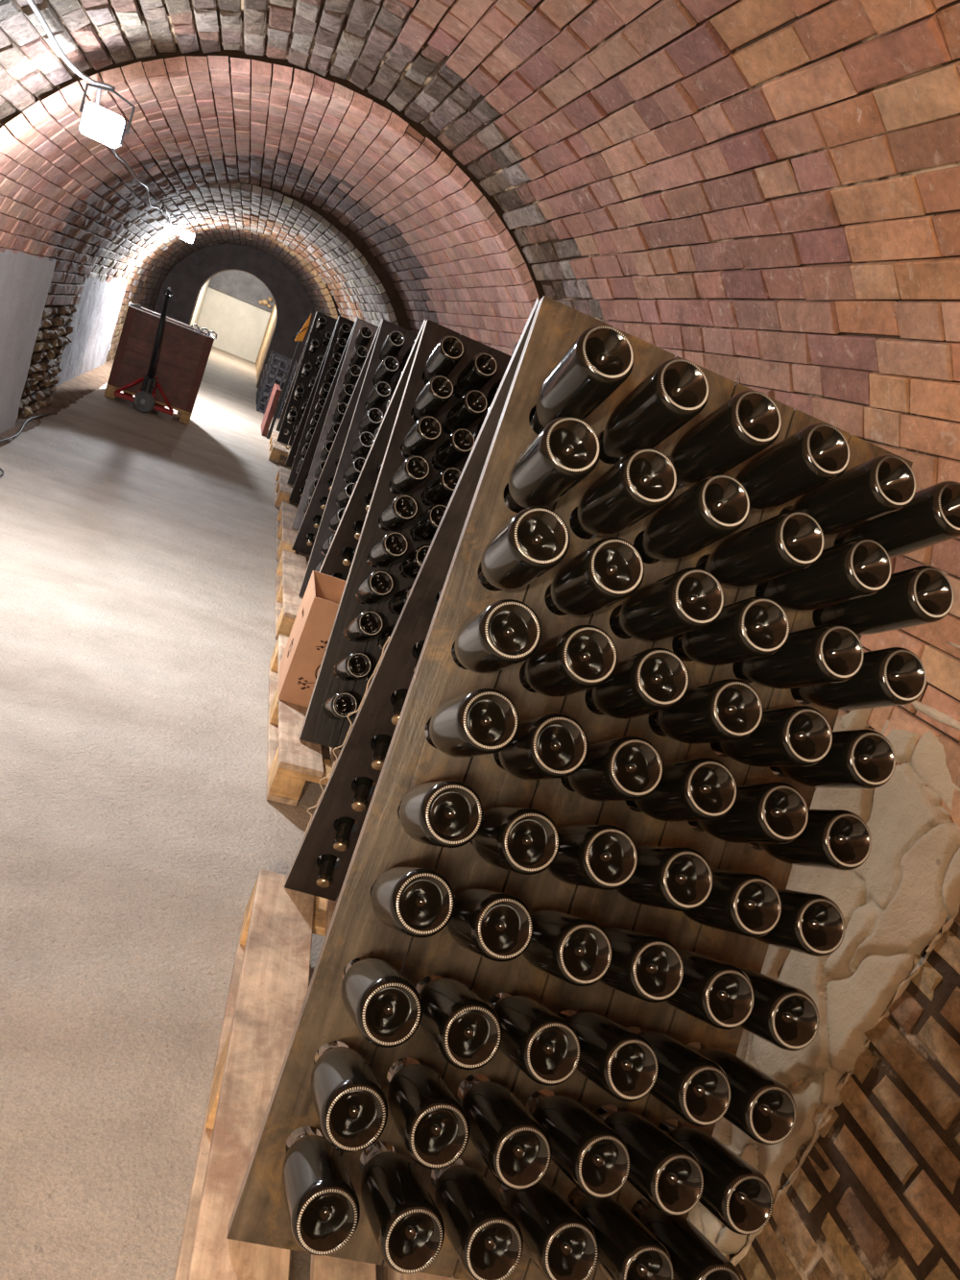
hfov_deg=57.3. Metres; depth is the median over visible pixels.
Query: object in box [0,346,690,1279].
floor
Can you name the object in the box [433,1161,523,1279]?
wine bottle
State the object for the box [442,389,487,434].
wine bottle
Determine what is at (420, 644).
wine bottle
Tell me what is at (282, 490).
wooden pallet
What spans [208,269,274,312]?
wall
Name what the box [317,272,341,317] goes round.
trim
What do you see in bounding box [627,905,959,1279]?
wall
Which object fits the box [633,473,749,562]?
wine bottle
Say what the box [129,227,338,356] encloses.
brick arch
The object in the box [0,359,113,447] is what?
trim
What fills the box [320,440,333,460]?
wine bottle
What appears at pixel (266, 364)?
crate
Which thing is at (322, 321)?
wine bottle
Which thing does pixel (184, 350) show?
rack
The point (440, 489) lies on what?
wine bottle
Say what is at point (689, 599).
wine bottle
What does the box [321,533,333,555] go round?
wine bottle
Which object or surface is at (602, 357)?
wine bottle
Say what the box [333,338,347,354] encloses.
wine bottle
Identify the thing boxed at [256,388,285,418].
crate
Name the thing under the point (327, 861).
wine bottle
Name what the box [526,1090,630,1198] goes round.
wine bottle
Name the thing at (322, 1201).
wine bottle
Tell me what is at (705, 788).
wine bottle
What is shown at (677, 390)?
wine bottle
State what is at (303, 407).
wine bottle
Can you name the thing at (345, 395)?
wine bottle
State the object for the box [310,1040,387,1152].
wine bottle
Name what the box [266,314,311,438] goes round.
wine rack
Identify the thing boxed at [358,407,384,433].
wine bottle
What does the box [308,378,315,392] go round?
wine bottle
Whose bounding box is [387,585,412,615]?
wine bottle
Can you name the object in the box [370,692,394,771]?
wine bottle
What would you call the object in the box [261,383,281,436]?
wooden board
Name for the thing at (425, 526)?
wine bottle
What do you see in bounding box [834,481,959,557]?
wine bottle
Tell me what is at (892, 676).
wine bottle
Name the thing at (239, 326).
wall
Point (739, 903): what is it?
wine bottle
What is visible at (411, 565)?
wine bottle
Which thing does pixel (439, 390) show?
wine bottle
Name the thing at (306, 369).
wine bottle
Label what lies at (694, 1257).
wine bottle
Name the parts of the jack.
cross frame, handle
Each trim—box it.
[0,48,545,299]
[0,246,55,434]
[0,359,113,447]
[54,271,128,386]
[249,182,412,330]
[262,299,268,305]
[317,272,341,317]
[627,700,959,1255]
[729,899,959,1266]
[911,700,959,730]
[946,641,959,648]
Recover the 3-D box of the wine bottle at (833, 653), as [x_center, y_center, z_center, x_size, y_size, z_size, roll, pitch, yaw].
[0.486,0.030,1.425,0.088,0.193,0.304,19,15,-15]
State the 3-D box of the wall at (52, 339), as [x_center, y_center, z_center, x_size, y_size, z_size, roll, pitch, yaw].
[-3.020,-1.720,5.594,0.122,0.880,3.981,17,15,-20]
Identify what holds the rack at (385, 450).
on the wooden pallet at (292, 761)
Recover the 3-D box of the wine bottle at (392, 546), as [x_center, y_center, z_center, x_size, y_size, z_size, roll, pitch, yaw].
[-0.325,-0.293,2.942,0.088,0.201,0.301,17,15,-21]
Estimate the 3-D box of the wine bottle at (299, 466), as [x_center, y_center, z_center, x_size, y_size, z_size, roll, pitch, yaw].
[-1.488,-1.438,7.349,0.088,0.203,0.300,17,15,-21]
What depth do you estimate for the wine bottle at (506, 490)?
1.61 m
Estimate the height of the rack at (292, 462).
1.435 m
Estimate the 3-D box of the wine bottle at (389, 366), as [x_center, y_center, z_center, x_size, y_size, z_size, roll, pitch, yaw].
[-0.499,-1.363,4.515,0.088,0.202,0.300,17,15,-21]
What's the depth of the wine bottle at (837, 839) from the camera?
1.30 m
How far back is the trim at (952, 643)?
2.01 m
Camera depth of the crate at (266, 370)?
13.74 m
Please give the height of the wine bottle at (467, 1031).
0.195 m
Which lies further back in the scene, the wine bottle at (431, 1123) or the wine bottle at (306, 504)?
the wine bottle at (306, 504)
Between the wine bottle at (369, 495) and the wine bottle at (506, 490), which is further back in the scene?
the wine bottle at (369, 495)
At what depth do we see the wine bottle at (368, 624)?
2.81 m
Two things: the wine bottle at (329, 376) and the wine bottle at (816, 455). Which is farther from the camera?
the wine bottle at (329, 376)
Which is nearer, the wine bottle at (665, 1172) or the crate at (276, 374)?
the wine bottle at (665, 1172)
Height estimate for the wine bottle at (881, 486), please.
0.201 m
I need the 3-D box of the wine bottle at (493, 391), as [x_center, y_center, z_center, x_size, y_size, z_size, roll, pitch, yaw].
[0.073,-0.855,3.053,0.088,0.191,0.305,17,15,-21]
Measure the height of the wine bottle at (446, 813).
0.203 m
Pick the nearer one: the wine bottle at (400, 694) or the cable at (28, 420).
the wine bottle at (400, 694)
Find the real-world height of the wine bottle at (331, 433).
0.190 m
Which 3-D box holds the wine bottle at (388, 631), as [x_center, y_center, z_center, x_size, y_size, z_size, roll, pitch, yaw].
[-0.293,-0.008,2.968,0.089,0.202,0.300,17,15,-20]
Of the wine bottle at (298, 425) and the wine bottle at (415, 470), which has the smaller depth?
the wine bottle at (415, 470)
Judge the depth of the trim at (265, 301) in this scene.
22.01 m
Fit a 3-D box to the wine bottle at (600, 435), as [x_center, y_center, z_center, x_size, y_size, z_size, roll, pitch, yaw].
[0.208,-0.428,1.668,0.088,0.194,0.303,19,15,-14]
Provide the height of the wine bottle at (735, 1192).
0.192 m
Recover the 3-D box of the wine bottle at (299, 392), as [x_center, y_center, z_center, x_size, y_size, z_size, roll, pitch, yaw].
[-1.969,-2.664,9.534,0.089,0.194,0.303,18,15,-18]
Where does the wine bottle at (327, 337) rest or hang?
in the rack at (283, 426)
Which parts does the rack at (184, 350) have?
corner post, corner plate, corner post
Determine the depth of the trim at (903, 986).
2.04 m
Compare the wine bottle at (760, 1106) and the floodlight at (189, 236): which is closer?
the wine bottle at (760, 1106)
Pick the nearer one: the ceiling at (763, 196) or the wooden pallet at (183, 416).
the ceiling at (763, 196)
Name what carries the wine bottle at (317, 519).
in the rack at (348, 430)
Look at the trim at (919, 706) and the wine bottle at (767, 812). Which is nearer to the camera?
the wine bottle at (767, 812)
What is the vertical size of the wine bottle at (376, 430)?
0.194 m
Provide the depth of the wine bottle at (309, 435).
7.24 m
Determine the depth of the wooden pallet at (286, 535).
6.01 m
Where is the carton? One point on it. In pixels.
(300, 664)
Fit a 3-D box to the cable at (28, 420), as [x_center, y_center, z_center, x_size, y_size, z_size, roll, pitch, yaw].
[-3.052,-1.263,5.575,0.070,0.020,3.241,17,15,-20]
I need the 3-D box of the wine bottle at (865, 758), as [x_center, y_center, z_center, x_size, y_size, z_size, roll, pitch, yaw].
[0.548,0.191,1.440,0.089,0.193,0.304,20,15,-10]
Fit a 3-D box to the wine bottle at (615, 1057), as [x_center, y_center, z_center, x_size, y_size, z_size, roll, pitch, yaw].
[0.169,0.612,1.351,0.088,0.204,0.299,19,15,-13]
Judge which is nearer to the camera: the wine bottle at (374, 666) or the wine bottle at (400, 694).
the wine bottle at (400, 694)
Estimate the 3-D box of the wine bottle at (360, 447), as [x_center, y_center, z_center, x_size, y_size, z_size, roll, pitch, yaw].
[-0.611,-0.983,4.495,0.089,0.198,0.302,18,15,-18]
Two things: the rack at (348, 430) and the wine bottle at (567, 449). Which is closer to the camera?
the wine bottle at (567, 449)
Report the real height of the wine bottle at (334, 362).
0.199 m
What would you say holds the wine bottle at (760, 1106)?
in the rack at (476, 510)
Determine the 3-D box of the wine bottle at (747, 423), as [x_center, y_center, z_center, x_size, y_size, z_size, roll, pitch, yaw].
[0.353,-0.299,1.393,0.088,0.205,0.298,19,15,-15]
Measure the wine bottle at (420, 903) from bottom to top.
0.214 m
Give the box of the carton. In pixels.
[278,570,346,707]
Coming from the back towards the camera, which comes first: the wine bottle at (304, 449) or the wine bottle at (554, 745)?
the wine bottle at (304, 449)
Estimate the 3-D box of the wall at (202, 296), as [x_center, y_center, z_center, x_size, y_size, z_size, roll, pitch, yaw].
[-6.132,-7.693,18.954,0.270,2.600,6.550,17,15,-20]
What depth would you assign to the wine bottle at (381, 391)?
4.39 m
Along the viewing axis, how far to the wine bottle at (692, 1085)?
1.25 m
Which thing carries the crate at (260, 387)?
on the floor
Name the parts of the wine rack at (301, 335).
post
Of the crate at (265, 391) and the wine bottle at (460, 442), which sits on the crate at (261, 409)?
the crate at (265, 391)
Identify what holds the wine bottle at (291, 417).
in the rack at (283, 426)
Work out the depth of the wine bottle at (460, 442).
2.89 m
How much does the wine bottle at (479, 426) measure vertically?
0.195 m
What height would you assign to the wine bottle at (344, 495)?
0.194 m
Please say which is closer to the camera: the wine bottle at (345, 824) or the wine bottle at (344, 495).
the wine bottle at (345, 824)
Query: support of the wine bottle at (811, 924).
in the rack at (476, 510)
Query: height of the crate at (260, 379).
0.270 m
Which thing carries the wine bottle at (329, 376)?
in the rack at (292, 462)
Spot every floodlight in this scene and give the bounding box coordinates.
[78,83,135,148]
[180,225,197,243]
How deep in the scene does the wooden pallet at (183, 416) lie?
9.07 m
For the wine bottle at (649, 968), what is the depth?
1.24 m
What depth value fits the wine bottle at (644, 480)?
1.24 m
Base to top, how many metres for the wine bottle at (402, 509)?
0.191 m
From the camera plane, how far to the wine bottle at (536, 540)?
1.20 m
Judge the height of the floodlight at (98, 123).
0.200 m
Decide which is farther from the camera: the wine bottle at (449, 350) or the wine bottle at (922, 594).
the wine bottle at (449, 350)
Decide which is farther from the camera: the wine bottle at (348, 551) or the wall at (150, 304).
the wall at (150, 304)
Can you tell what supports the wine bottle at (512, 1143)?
in the rack at (476, 510)
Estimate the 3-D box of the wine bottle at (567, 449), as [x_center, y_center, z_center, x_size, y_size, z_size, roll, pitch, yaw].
[0.089,-0.249,1.331,0.088,0.195,0.304,20,15,-12]
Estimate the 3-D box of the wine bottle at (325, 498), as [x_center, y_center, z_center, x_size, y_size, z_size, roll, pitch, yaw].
[-0.921,-0.903,5.284,0.089,0.193,0.304,18,15,-18]
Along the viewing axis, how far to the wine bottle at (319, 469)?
5.74 m
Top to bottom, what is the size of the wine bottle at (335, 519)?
0.195 m
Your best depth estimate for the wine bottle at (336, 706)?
2.79 m
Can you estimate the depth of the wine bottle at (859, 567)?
1.32 m
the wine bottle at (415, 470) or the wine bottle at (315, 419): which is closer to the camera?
the wine bottle at (415, 470)
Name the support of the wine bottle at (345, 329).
in the rack at (292, 462)
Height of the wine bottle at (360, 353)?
0.199 m
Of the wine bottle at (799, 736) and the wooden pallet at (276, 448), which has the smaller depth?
the wine bottle at (799, 736)
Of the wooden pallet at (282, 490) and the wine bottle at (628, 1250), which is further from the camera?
the wooden pallet at (282, 490)
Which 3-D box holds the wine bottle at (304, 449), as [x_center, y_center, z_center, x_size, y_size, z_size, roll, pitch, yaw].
[-1.451,-1.564,7.355,0.090,0.200,0.301,18,15,-18]
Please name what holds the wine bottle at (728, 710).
in the rack at (476, 510)
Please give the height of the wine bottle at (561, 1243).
0.208 m
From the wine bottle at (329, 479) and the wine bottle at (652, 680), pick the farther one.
the wine bottle at (329, 479)
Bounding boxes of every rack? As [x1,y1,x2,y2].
[107,301,217,412]
[226,295,913,1279]
[275,311,337,446]
[285,315,355,485]
[289,317,378,530]
[291,318,486,597]
[298,318,511,749]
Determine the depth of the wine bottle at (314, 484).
5.73 m
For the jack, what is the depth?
8.80 m
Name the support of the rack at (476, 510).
on the wooden pallet at (269, 984)
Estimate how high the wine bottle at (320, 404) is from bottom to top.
0.196 m
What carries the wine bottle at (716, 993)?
in the rack at (476, 510)
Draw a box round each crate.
[255,384,285,412]
[256,379,282,407]
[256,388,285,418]
[261,363,288,388]
[261,367,291,396]
[262,371,291,401]
[265,350,298,379]
[266,353,298,383]
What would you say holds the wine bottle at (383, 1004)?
in the rack at (476, 510)
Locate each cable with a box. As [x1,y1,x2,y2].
[0,410,54,442]
[25,0,191,237]
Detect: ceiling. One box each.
[0,0,959,826]
[87,181,398,326]
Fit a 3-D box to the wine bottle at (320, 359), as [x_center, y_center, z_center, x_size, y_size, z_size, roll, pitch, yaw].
[-1.750,-3.008,9.592,0.089,0.194,0.304,18,15,-17]
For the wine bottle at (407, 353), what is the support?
in the rack at (348, 430)
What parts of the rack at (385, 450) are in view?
panel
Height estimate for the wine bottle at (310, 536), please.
0.193 m
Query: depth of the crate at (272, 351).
13.79 m
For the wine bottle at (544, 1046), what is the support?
in the rack at (476, 510)
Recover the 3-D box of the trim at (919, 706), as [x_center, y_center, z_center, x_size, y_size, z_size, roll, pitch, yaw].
[1.087,0.203,1.984,0.023,0.038,0.538,17,15,-20]
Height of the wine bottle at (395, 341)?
0.199 m
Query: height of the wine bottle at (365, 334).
0.198 m
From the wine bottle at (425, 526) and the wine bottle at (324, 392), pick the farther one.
the wine bottle at (324, 392)
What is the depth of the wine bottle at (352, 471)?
4.38 m
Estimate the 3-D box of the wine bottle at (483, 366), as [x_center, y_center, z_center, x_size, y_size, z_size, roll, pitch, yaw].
[-0.034,-0.891,3.014,0.089,0.197,0.302,18,15,-19]
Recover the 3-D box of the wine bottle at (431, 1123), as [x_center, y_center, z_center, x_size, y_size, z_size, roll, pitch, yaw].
[-0.091,0.663,1.290,0.088,0.195,0.303,19,15,-12]
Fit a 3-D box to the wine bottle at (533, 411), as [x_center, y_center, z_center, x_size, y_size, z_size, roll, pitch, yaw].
[0.101,-0.468,1.640,0.088,0.205,0.298,19,15,-14]
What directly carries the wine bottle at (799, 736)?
in the rack at (476, 510)
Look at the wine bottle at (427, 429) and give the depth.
2.85 m
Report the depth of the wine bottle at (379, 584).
2.81 m
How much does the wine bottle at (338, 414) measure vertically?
0.195 m
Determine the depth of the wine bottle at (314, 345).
9.45 m
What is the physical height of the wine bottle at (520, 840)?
0.197 m
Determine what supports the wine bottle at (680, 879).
in the rack at (476, 510)
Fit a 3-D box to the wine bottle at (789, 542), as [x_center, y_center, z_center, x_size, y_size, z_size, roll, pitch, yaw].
[0.420,-0.134,1.409,0.088,0.197,0.302,19,15,-16]
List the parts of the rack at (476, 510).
panel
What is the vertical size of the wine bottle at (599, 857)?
0.209 m
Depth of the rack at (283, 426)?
9.64 m
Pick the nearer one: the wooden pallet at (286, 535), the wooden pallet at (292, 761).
the wooden pallet at (292, 761)
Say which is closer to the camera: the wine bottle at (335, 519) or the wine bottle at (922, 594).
the wine bottle at (922, 594)
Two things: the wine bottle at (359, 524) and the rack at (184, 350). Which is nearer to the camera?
the wine bottle at (359, 524)
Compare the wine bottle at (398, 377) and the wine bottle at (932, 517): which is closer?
the wine bottle at (932, 517)
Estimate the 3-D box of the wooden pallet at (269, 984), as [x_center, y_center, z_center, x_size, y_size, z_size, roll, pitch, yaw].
[-0.132,0.958,1.769,0.800,0.144,1.200,19,15,-14]
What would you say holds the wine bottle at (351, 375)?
in the rack at (325, 422)
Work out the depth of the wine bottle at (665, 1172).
1.25 m
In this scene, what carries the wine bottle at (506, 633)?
in the rack at (476, 510)
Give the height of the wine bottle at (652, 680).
0.202 m
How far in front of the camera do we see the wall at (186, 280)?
15.65 m
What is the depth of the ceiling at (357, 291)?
8.85 m
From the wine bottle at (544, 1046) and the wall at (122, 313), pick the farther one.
the wall at (122, 313)
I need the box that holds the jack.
[114,287,173,415]
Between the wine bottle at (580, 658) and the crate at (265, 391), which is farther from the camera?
the crate at (265, 391)
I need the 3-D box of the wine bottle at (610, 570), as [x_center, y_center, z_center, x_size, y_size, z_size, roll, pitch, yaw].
[0.155,-0.086,1.347,0.088,0.192,0.305,20,15,-10]
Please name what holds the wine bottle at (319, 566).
in the rack at (348, 430)
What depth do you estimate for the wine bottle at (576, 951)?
1.21 m
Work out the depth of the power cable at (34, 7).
3.28 m
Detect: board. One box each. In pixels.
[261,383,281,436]
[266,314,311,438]
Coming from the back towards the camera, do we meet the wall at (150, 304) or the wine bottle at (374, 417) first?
the wall at (150, 304)
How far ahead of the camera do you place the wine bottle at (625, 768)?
1.23 m
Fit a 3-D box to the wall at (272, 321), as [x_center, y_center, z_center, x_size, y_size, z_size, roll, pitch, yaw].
[-4.450,-7.172,19.599,0.280,2.600,6.550,17,15,-20]
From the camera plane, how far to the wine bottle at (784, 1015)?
1.28 m
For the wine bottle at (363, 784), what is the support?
in the rack at (476, 510)
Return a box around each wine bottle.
[281,1126,360,1255]
[287,409,297,423]
[293,424,299,436]
[294,386,304,400]
[296,458,304,474]
[301,362,312,377]
[301,402,307,415]
[301,442,310,458]
[303,497,312,515]
[305,427,314,443]
[306,517,314,545]
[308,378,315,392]
[309,339,319,355]
[309,478,318,497]
[310,412,320,428]
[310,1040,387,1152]
[313,498,321,528]
[314,397,325,413]
[314,459,326,479]
[314,558,324,572]
[315,316,326,332]
[315,355,324,370]
[316,818,355,887]
[319,382,331,399]
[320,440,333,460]
[320,480,329,509]
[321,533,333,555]
[321,691,358,720]
[322,332,332,347]
[324,367,337,384]
[326,422,340,441]
[328,460,337,490]
[328,507,345,531]
[329,352,342,368]
[330,532,343,579]
[332,402,347,423]
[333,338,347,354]
[333,652,371,680]
[333,779,372,851]
[336,483,354,507]
[338,322,351,339]
[338,384,355,404]
[341,957,422,1047]
[342,508,355,565]
[343,364,362,386]
[343,457,365,483]
[344,609,383,642]
[349,345,368,366]
[351,431,374,458]
[351,736,374,811]
[352,482,366,539]
[355,326,372,349]
[356,570,393,603]
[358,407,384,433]
[361,1140,444,1274]
[365,381,391,410]
[365,467,379,511]
[365,664,376,685]
[366,531,408,567]
[369,866,455,938]
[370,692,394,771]
[372,356,399,386]
[374,427,382,471]
[377,623,396,650]
[378,494,418,531]
[380,331,405,362]
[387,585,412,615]
[387,1057,470,1169]
[389,455,430,494]
[390,643,416,725]
[393,371,402,392]
[397,780,483,847]
[399,544,430,578]
[400,415,441,458]
[401,341,414,370]
[410,504,446,541]
[411,375,454,421]
[413,592,439,673]
[415,975,502,1069]
[420,466,461,505]
[422,336,464,385]
[424,688,519,757]
[432,428,475,469]
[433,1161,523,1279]
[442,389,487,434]
[446,888,533,962]
[451,599,541,673]
[453,352,497,399]
[458,1074,552,1189]
[471,806,559,874]
[474,416,485,440]
[478,506,569,590]
[486,375,504,410]
[486,404,508,499]
[486,994,580,1086]
[493,713,588,780]
[500,1179,599,1279]
[504,416,601,512]
[511,339,536,422]
[519,625,617,697]
[522,910,612,986]
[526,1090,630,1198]
[530,325,634,434]
[544,537,644,615]
[547,824,638,890]
[557,1012,658,1101]
[560,736,663,801]
[566,1186,674,1279]
[569,447,676,538]
[584,647,689,719]
[594,1106,703,1216]
[597,433,603,441]
[599,358,709,463]
[599,927,683,1002]
[609,567,724,640]
[616,845,713,911]
[626,757,737,821]
[630,1197,742,1279]
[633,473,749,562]
[633,1031,731,1126]
[648,678,762,744]
[657,1120,773,1234]
[665,949,754,1029]
[669,389,781,485]
[672,596,789,665]
[681,868,781,937]
[685,1043,796,1144]
[687,781,808,844]
[696,509,824,586]
[709,705,832,767]
[732,623,864,688]
[735,422,850,509]
[738,967,820,1050]
[748,809,871,869]
[753,888,845,956]
[755,537,892,610]
[770,728,895,788]
[789,454,917,534]
[791,647,926,710]
[812,565,954,634]
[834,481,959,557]
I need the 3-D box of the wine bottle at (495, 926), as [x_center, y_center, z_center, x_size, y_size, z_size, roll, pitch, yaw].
[-0.007,0.409,1.309,0.088,0.210,0.296,19,15,-12]
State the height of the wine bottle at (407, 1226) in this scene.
0.191 m
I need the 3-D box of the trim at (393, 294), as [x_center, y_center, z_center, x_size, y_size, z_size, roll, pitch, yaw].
[-1.903,-2.750,7.721,3.272,2.496,0.060,17,15,-20]
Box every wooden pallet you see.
[104,384,192,424]
[173,869,568,1279]
[265,634,375,806]
[268,432,294,463]
[274,465,300,507]
[275,549,308,638]
[276,501,314,560]
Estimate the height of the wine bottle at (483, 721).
0.203 m
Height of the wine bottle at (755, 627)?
0.189 m
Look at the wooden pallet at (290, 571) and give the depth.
4.70 m
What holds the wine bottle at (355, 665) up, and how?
in the rack at (385, 450)
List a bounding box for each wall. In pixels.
[16,304,76,421]
[105,304,128,362]
[114,298,156,354]
[153,243,325,389]
[190,278,210,327]
[195,286,270,362]
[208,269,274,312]
[255,304,276,379]
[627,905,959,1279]
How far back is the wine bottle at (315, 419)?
7.25 m
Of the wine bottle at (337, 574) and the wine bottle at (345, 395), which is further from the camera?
the wine bottle at (345, 395)

